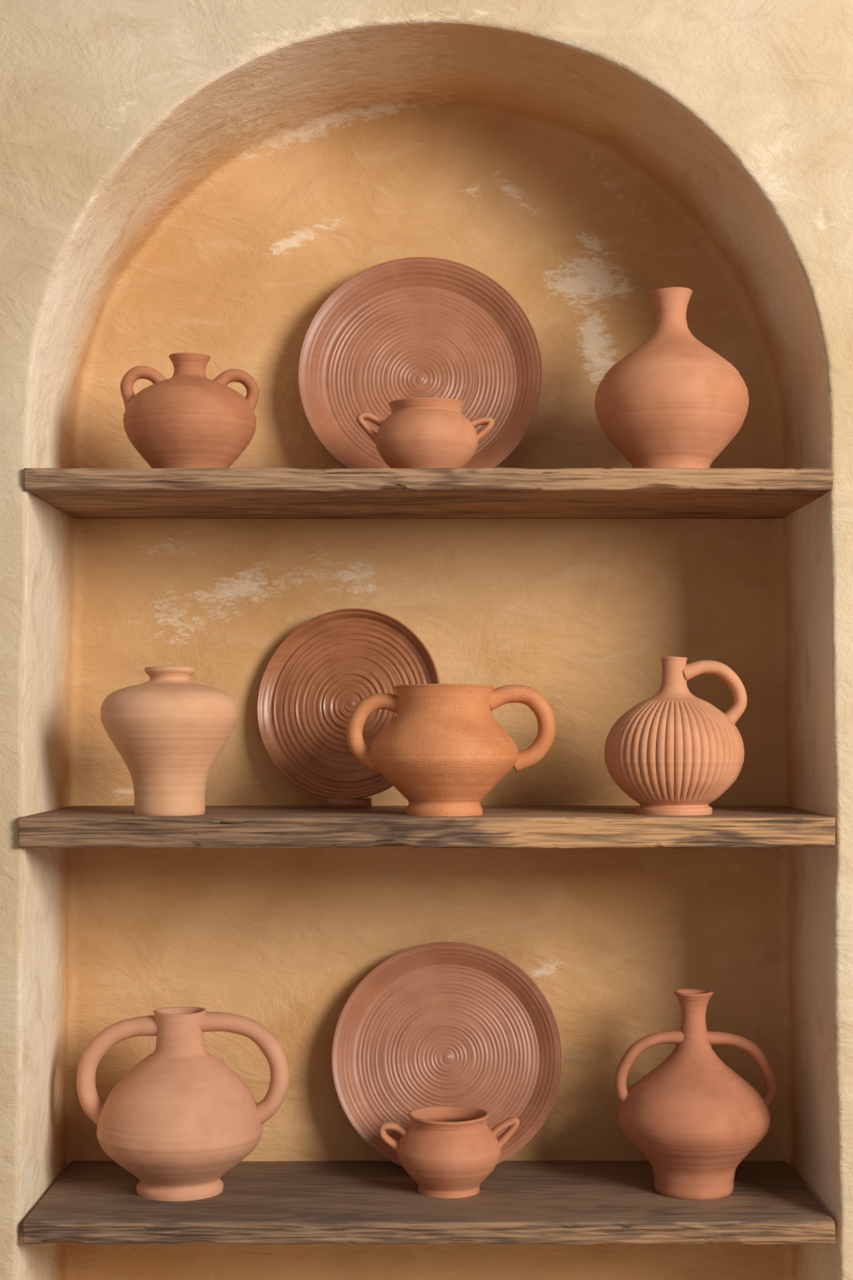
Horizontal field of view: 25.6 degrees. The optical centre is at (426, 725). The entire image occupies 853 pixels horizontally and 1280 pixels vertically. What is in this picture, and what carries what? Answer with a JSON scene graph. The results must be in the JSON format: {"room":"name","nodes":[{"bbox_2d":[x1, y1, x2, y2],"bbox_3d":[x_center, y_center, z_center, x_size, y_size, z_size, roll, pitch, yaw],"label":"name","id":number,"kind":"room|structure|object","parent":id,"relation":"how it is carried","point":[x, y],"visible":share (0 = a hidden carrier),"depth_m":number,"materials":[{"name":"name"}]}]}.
{"room":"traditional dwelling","nodes":[
{"label":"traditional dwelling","id":0,"kind":"room"},
{"bbox_2d":[0,0,852,1279],"bbox_3d":[0.000,-0.050,2.350,4.404,3.204,0.306,0,0,0],"label":"wall","id":1,"kind":"structure","parent":0,"point":[202,177],"depth_m":2.50,"materials":[{"name":"paint"}]},
{"bbox_2d":[17,805,835,848],"bbox_3d":[0.001,0.126,2.346,0.953,0.037,0.317,0,0,0],"label":"wooden shelf","id":2,"kind":"object","parent":1,"relation":"attached to","point":[73,826],"visible":0.91,"depth_m":2.19,"materials":[{"name":"brown wood"}]},
{"bbox_2d":[100,665,238,815],"bbox_3d":[-0.309,0.018,2.260,0.164,0.178,0.166,0,0,-24],"label":"vase","id":3,"kind":"object","parent":2,"relation":"on","point":[169,730],"visible":1,"depth_m":2.21,"materials":[{"name":"ceramic"}]},
{"bbox_2d":[256,608,440,808],"bbox_3d":[-0.101,-0.023,2.445,0.250,0.260,0.070,0,0,9],"label":"plate","id":4,"kind":"object","parent":2,"relation":"on","point":[311,687],"visible":0.7,"depth_m":2.45,"materials":[{"name":"ceramic"}]},
{"bbox_2d":[346,683,556,816],"bbox_3d":[0.028,0.029,2.248,0.191,0.156,0.185,0,0,43],"label":"pot","id":5,"kind":"object","parent":2,"relation":"on","point":[444,748],"visible":1,"depth_m":2.20,"materials":[{"name":"orange ceramic"}]},
{"bbox_2d":[604,656,747,815],"bbox_3d":[0.301,0.012,2.270,0.172,0.189,0.167,0,0,0],"label":"jug","id":6,"kind":"object","parent":2,"relation":"on","point":[673,753],"visible":1,"depth_m":2.22,"materials":[{"name":"ceramic"}]},
{"bbox_2d":[22,1160,835,1245],"bbox_3d":[0.003,0.594,2.347,0.949,0.028,0.314,0,0,0],"label":"wooden shelf","id":7,"kind":"object","parent":1,"relation":"attached to","point":[575,1202],"visible":0.89,"depth_m":2.26,"materials":[{"name":"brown wood"}]},
{"bbox_2d":[76,1006,289,1201],"bbox_3d":[-0.307,0.467,2.341,0.204,0.226,0.206,0,0,-44],"label":"jug","id":8,"kind":"object","parent":7,"relation":"on","point":[181,1119],"visible":1,"depth_m":2.29,"materials":[{"name":"ceramic"}]},
{"bbox_2d":[331,942,563,1167],"bbox_3d":[0.027,0.433,2.454,0.302,0.295,0.078,0,0,0],"label":"plate","id":9,"kind":"object","parent":7,"relation":"on","point":[438,1023],"visible":0.87,"depth_m":2.47,"materials":[{"name":"brown ceramic"}]},
{"bbox_2d":[378,1105,520,1198],"bbox_3d":[0.028,0.531,2.340,0.134,0.097,0.130,0,0,44],"label":"pot","id":10,"kind":"object","parent":7,"relation":"on","point":[449,1151],"visible":1,"depth_m":2.30,"materials":[{"name":"ceramic"}]},
{"bbox_2d":[614,989,778,1200],"bbox_3d":[0.333,0.456,2.340,0.189,0.249,0.188,0,0,-29],"label":"long-necked amphora","id":11,"kind":"object","parent":7,"relation":"on","point":[695,1119],"visible":1,"depth_m":2.29,"materials":[{"name":"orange ceramic"}]},
{"bbox_2d":[23,467,833,518],"bbox_3d":[0.003,-0.287,2.347,0.945,0.027,0.314,0,0,0],"label":"wooden shelf","id":12,"kind":"object","parent":1,"relation":"attached to","point":[211,492],"visible":1,"depth_m":2.21,"materials":[{"name":"brown wood"}]},
{"bbox_2d":[120,352,259,468],"bbox_3d":[-0.288,-0.376,2.290,0.167,0.150,0.162,0,0,0],"label":"jar","id":13,"kind":"object","parent":12,"relation":"on","point":[189,419],"visible":0.88,"depth_m":2.24,"materials":[{"name":"brown ceramic"}]},
{"bbox_2d":[297,256,542,468],"bbox_3d":[-0.008,-0.458,2.453,0.319,0.314,0.069,0,0,0],"label":"plate","id":14,"kind":"object","parent":12,"relation":"on","point":[414,327],"visible":0.75,"depth_m":2.46,"materials":[{"name":"brown ceramic"}]},
{"bbox_2d":[356,397,494,468],"bbox_3d":[-0.001,-0.345,2.270,0.128,0.089,0.126,0,0,45],"label":"pot","id":15,"kind":"object","parent":12,"relation":"on","point":[419,433],"visible":0.87,"depth_m":2.23,"materials":[{"name":"ceramic"}]},
{"bbox_2d":[594,286,749,468],"bbox_3d":[0.300,-0.416,2.300,0.187,0.231,0.186,0,0,-10],"label":"bottle vase","id":16,"kind":"object","parent":12,"relation":"on","point":[673,401],"visible":0.91,"depth_m":2.24,"materials":[{"name":"ceramic"}]}
]}

